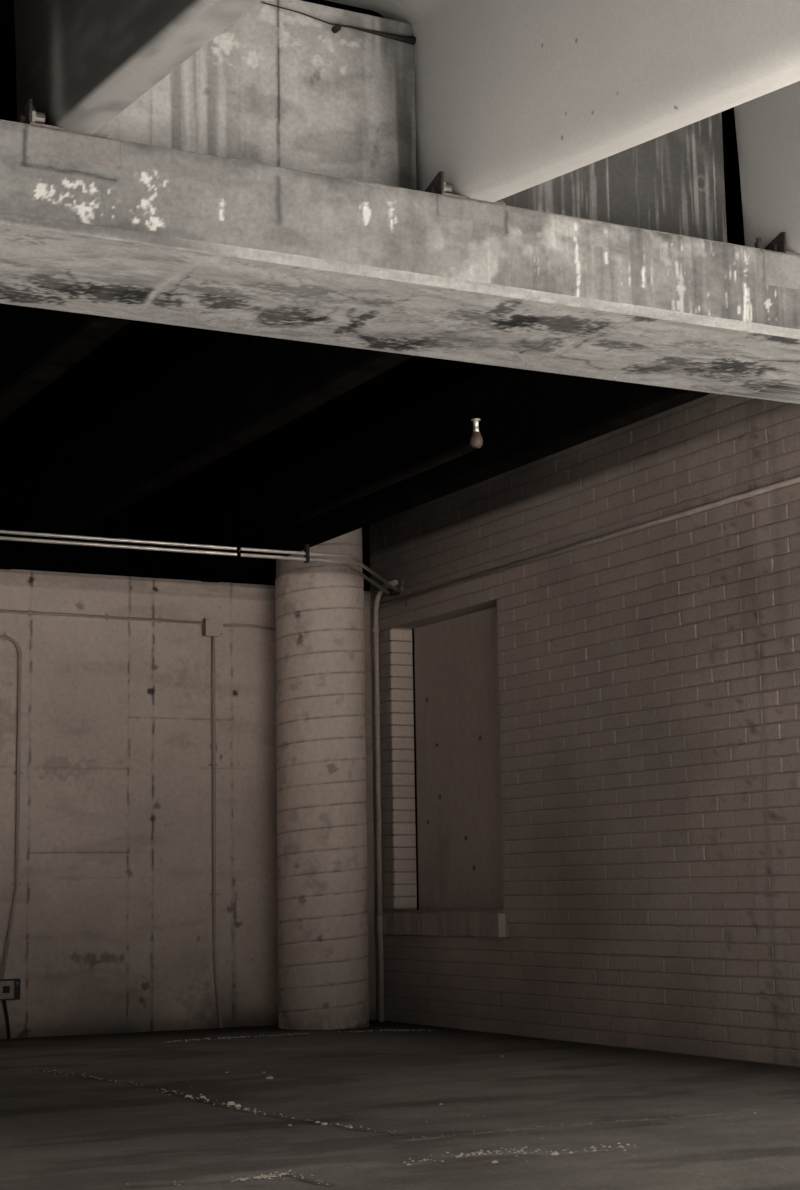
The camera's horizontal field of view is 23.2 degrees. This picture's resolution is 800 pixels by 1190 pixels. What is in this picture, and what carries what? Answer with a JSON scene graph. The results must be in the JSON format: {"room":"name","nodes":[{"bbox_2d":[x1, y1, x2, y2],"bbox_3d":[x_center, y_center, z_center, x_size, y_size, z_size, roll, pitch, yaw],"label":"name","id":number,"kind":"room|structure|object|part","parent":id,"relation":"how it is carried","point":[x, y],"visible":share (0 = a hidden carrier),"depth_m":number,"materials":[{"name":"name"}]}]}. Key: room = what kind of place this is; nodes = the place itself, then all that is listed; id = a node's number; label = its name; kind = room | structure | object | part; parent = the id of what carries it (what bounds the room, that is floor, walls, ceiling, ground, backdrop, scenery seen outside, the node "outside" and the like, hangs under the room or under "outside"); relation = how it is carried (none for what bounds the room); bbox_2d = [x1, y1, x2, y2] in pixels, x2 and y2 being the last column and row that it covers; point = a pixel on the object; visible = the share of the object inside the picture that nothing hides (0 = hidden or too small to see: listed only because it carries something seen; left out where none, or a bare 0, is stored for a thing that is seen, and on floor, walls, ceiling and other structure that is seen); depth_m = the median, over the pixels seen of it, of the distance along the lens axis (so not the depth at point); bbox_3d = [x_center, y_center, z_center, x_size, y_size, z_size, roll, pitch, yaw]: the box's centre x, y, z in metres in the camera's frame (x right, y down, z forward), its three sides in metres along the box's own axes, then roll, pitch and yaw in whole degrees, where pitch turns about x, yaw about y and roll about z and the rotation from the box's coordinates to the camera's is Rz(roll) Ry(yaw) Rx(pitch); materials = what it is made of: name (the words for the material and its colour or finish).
{"room":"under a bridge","nodes":[
{"label":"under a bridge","id":0,"kind":"room"},
{"bbox_2d":[0,569,376,1038],"bbox_3d":[-5.544,1.368,13.126,12.350,3.410,0.502,4,-10,-27],"label":"wall","id":1,"kind":"structure","parent":0,"point":[111,932],"depth_m":14.70,"materials":[{"name":"paint"}]},
{"bbox_2d":[2,1000,10,1038],"bbox_3d":[-2.821,3.039,13.990,0.067,0.276,0.025,4,-10,-27],"label":"conduit","id":2,"kind":"object","parent":1,"relation":"attached to","point":[3,1001],"visible":1,"depth_m":13.98,"materials":[{"name":"metal"}]},
{"bbox_2d":[0,979,19,999],"bbox_3d":[-2.809,2.829,13.995,0.165,0.145,0.091,4,-10,-27],"label":"outlet box","id":3,"kind":"object","parent":1,"relation":"attached to","point":[9,988],"visible":1,"depth_m":13.97,"materials":[{"name":"black metal"}]},
{"bbox_3d":[-2.816,2.824,13.955,0.115,0.128,0.010,4,-10,-27],"label":"plate","id":4,"kind":"part","parent":3,"relation":"part of","materials":[{"name":"metal"}]},
{"bbox_2d":[0,632,22,978],"bbox_3d":[-2.971,1.508,14.153,0.485,2.518,0.032,4,-10,-27],"label":"conduit","id":5,"kind":"object","parent":1,"relation":"attached to","point":[4,637],"visible":1,"depth_m":14.24,"materials":[{"name":"grey metal"}]},
{"bbox_2d":[0,609,202,623],"bbox_3d":[-2.433,0.150,14.654,2.049,0.062,0.028,4,-10,-27],"label":"conduit","id":6,"kind":"object","parent":1,"relation":"attached to","point":[29,611],"visible":1,"depth_m":14.75,"materials":[{"name":"grey metal"}]},
{"bbox_2d":[13,512,370,591],"bbox_3d":[-5.648,-0.736,13.581,12.350,0.890,0.200,4,-10,-27],"label":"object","id":7,"kind":"structure","parent":1,"relation":"on","point":[125,525],"depth_m":15.29,"materials":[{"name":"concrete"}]},
{"bbox_2d":[202,617,222,636],"bbox_3d":[-1.453,0.252,15.121,0.144,0.142,0.093,4,-10,-27],"label":"junction box","id":8,"kind":"object","parent":1,"relation":"attached to","point":[211,627],"visible":1,"depth_m":15.08,"materials":[{"name":"metal"}]},
{"bbox_2d":[208,636,222,1027],"bbox_3d":[-1.409,1.792,14.930,0.110,2.978,0.034,4,-10,-27],"label":"conduit","id":9,"kind":"object","parent":1,"relation":"attached to","point":[213,764],"visible":1,"depth_m":14.90,"materials":[{"name":"grey metal"}]},
{"bbox_2d":[223,624,275,630],"bbox_3d":[-1.194,0.249,15.293,0.488,0.043,0.023,4,-10,-27],"label":"conduit","id":10,"kind":"object","parent":1,"relation":"attached to","point":[224,625],"visible":0.9,"depth_m":15.29,"materials":[{"name":"grey metal"}]},
{"bbox_2d":[0,0,744,530],"bbox_3d":[-3.586,-1.750,9.984,12.600,0.630,8.690,4,-10,-27],"label":"ceiling","id":11,"kind":"structure","parent":0,"point":[139,353],"depth_m":11.78,"materials":[{"name":"concrete"}]},
{"bbox_2d":[0,303,131,421],"bbox_3d":[-2.436,-1.069,10.612,0.220,0.566,8.000,4,-10,-27],"label":"ceiling beam","id":12,"kind":"structure","parent":11,"relation":"attached to","point":[38,345],"depth_m":8.99,"materials":[{"name":"concrete"}]},
{"bbox_2d":[0,332,413,569],"bbox_3d":[-1.238,-0.994,11.231,0.220,0.566,8.000,4,-10,-27],"label":"ceiling beam","id":13,"kind":"structure","parent":11,"relation":"attached to","point":[237,389],"depth_m":11.11,"materials":[{"name":"concrete"}]},
{"bbox_2d":[235,458,240,557],"bbox_3d":[-1.116,-0.601,13.435,0.024,0.697,0.048,4,-10,-27],"label":"hanger","id":14,"kind":"object","parent":11,"relation":"hanging from","point":[237,461],"visible":1,"depth_m":13.43,"materials":[{"name":"metal"}]},
{"bbox_2d":[0,536,389,594],"bbox_3d":[-1.996,-0.319,13.102,5.954,0.050,1.088,6,-11,-40],"label":"conduit","id":15,"kind":"object","parent":14,"relation":"hanging from","point":[352,568],"visible":1,"depth_m":13.21,"materials":[{"name":"grey metal"}]},
{"bbox_2d":[0,530,396,590],"bbox_3d":[-1.990,-0.349,13.089,5.959,0.028,1.029,6,-11,-39],"label":"conduit","id":16,"kind":"object","parent":14,"relation":"hanging from","point":[353,558],"visible":1,"depth_m":13.23,"materials":[{"name":"grey metal"}]},
{"bbox_2d":[165,363,482,576],"bbox_3d":[-0.658,-0.771,12.622,0.072,0.619,4.695,4,-10,-27],"label":"ceiling pipe","id":17,"kind":"object","parent":11,"relation":"attached to","point":[476,441],"visible":0.97,"depth_m":11.79,"materials":[{"name":"metal"}]},
{"bbox_3d":[0.407,-1.175,10.609,0.011,0.458,0.011,0,-9,-5],"label":"hanger rod","id":18,"kind":"part","parent":17,"relation":"part of","materials":[{"name":"metal"}]},
{"bbox_2d":[184,366,710,582],"bbox_3d":[0.234,-0.903,11.992,0.220,0.566,8.000,4,-10,-27],"label":"ceiling beam","id":19,"kind":"structure","parent":11,"relation":"attached to","point":[526,416],"depth_m":11.94,"materials":[{"name":"concrete"}]},
{"bbox_2d":[304,544,309,562],"bbox_3d":[-0.651,-0.291,13.631,0.024,0.128,0.048,4,-10,-27],"label":"hanger","id":20,"kind":"object","parent":19,"relation":"attached to","point":[306,547],"visible":1,"depth_m":13.62,"materials":[{"name":"metal"}]},
{"bbox_2d":[0,1020,799,1189],"bbox_3d":[1.790,1.103,0.766,56.000,0.016,60.000,4,-10,-27],"label":"floor","id":21,"kind":"structure","parent":0,"point":[64,1132],"depth_m":8.85,"materials":[{"name":"grey concrete"}]},
{"bbox_2d":[275,528,368,1029],"bbox_3d":[-0.606,1.296,15.010,0.687,3.960,0.688,-6,-10,31],"label":"round column","id":22,"kind":"structure","parent":21,"relation":"on","point":[322,894],"depth_m":14.71,"materials":[{"name":"grey concrete"}]},
{"bbox_2d":[38,1029,782,1184],"bbox_3d":[-0.289,2.563,10.253,3.248,0.009,7.626,2,-9,-16],"label":"crumbs","id":23,"kind":"object","parent":21,"relation":"on","point":[208,1038],"visible":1,"depth_m":7.59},
{"bbox_2d":[0,119,799,403],"bbox_3d":[-1.346,-1.254,6.464,11.400,0.339,0.844,4,-10,-27],"label":"beam","id":24,"kind":"structure","parent":0,"point":[90,224],"depth_m":6.85,"materials":[{"name":"concrete"}]},
{"bbox_2d":[18,99,107,137],"bbox_3d":[-1.110,-1.498,6.290,0.271,0.091,0.236,4,-10,-27],"label":"bracket","id":25,"kind":"object","parent":24,"relation":"on","point":[29,115],"visible":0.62,"depth_m":6.17,"materials":[{"name":"metal"}]},
{"bbox_3d":[-1.207,-1.511,6.229,0.009,0.082,0.198,4,-10,-27],"label":"upright leg","id":26,"kind":"part","parent":25,"relation":"part of","materials":[{"name":"metal"}]},
{"bbox_3d":[-1.102,-1.458,6.288,0.255,0.010,0.236,4,-10,-27],"label":"leg","id":27,"kind":"part","parent":25,"relation":"part of","materials":[{"name":"metal"}]},
{"bbox_2d":[14,0,260,133],"bbox_3d":[0.043,-1.909,4.130,1.619,1.770,5.763,3,-9,-24],"label":"beam","id":28,"kind":"structure","parent":25,"relation":"on","point":[81,64],"depth_m":5.73,"materials":[{"name":"concrete"}]},
{"bbox_2d":[96,0,416,189],"bbox_3d":[-0.537,-1.759,6.900,1.290,0.765,0.150,4,-10,-27],"label":"concrete wall","id":29,"kind":"structure","parent":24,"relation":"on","point":[291,84],"depth_m":6.95,"materials":[{"name":"concrete"}]},
{"bbox_2d":[424,171,505,205],"bbox_3d":[0.200,-1.417,6.967,0.271,0.091,0.236,4,-10,-27],"label":"bracket","id":30,"kind":"object","parent":24,"relation":"on","point":[438,185],"visible":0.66,"depth_m":6.84,"materials":[{"name":"metal"}]},
{"bbox_3d":[0.102,-1.429,6.905,0.009,0.082,0.198,4,-10,-27],"label":"upright leg","id":31,"kind":"part","parent":30,"relation":"part of","materials":[{"name":"metal"}]},
{"bbox_3d":[0.207,-1.376,6.965,0.255,0.010,0.236,4,-10,-27],"label":"leg","id":32,"kind":"part","parent":30,"relation":"part of","materials":[{"name":"metal"}]},
{"bbox_2d":[326,0,799,201],"bbox_3d":[1.353,-1.827,4.807,1.619,1.770,5.763,3,-9,-24],"label":"beam","id":33,"kind":"structure","parent":30,"relation":"on","point":[512,97],"depth_m":6.16,"materials":[{"name":"concrete"}]},
{"bbox_2d":[497,112,726,242],"bbox_3d":[0.738,-1.678,7.574,1.197,0.765,0.123,4,-10,-27],"label":"concrete wall","id":34,"kind":"structure","parent":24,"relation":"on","point":[672,182],"depth_m":7.63,"materials":[{"name":"concrete"}]},
{"bbox_2d":[755,238,763,248],"bbox_3d":[1.373,-1.341,7.468,0.035,0.048,0.035,4,-10,-27],"label":"bolt","id":35,"kind":"object","parent":24,"relation":"on","point":[758,244],"visible":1,"depth_m":7.45,"materials":[{"name":"metal"}]},
{"bbox_2d":[764,232,799,254],"bbox_3d":[1.532,-1.334,7.655,0.271,0.091,0.236,4,-10,-27],"label":"bracket","id":36,"kind":"object","parent":24,"relation":"on","point":[778,244],"visible":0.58,"depth_m":7.53,"materials":[{"name":"metal"}]},
{"bbox_2d":[734,81,799,253],"bbox_3d":[2.683,-1.746,5.403,1.619,1.746,5.603,3,-9,-24],"label":"beam","id":37,"kind":"structure","parent":36,"relation":"on","point":[767,125],"depth_m":7.64,"materials":[{"name":"concrete"}]},
{"bbox_3d":[1.435,-1.347,7.594,0.009,0.082,0.198,4,-10,-27],"label":"upright leg","id":38,"kind":"part","parent":36,"relation":"part of","materials":[{"name":"metal"}]},
{"bbox_3d":[1.540,-1.293,7.653,0.255,0.010,0.236,4,-10,-27],"label":"leg","id":39,"kind":"part","parent":36,"relation":"part of","materials":[{"name":"metal"}]},
{"bbox_2d":[369,393,799,1066],"bbox_3d":[1.430,0.738,12.850,0.302,4.350,6.600,4,-10,-27],"label":"wall","id":40,"kind":"structure","parent":0,"point":[649,677],"depth_m":12.46,"materials":[{"name":"brick"}]},
{"bbox_2d":[373,580,397,1021],"bbox_3d":[-0.101,1.597,15.255,0.054,3.415,0.408,4,-10,-27],"label":"conduit","id":41,"kind":"object","parent":40,"relation":"attached to","point":[377,711],"visible":0.91,"depth_m":15.36,"materials":[{"name":"grey metal"}]},
{"bbox_2d":[387,587,406,605],"bbox_3d":[-0.018,0.024,15.334,0.073,0.162,0.250,4,-10,-27],"label":"fitting","id":42,"kind":"object","parent":40,"relation":"attached to","point":[399,589],"visible":0.91,"depth_m":15.35,"materials":[{"name":"black metal"}]},
{"bbox_2d":[382,607,506,936],"bbox_3d":[0.379,1.340,14.676,0.285,2.400,1.815,4,-10,-27],"label":"window","id":43,"kind":"structure","parent":40,"relation":"in","point":[458,811],"depth_m":14.79,"materials":[{"name":"paint"}]},
{"bbox_3d":[0.122,1.374,15.420,0.010,2.234,0.013,4,-10,-27],"label":"frame","id":44,"kind":"part","parent":43,"relation":"part of","materials":[{"name":"metal"}]},
{"bbox_3d":[0.386,2.444,14.503,0.260,0.165,1.815,4,-10,-27],"label":"sill","id":45,"kind":"part","parent":43,"relation":"part of","materials":[{"name":"paint"}]},
{"bbox_2d":[372,476,799,607],"bbox_3d":[1.261,-0.353,12.936,0.036,0.081,6.400,4,-10,-27],"label":"conduit","id":46,"kind":"object","parent":40,"relation":"attached to","point":[751,493],"visible":1,"depth_m":12.72,"materials":[{"name":"grey metal"}]}
]}

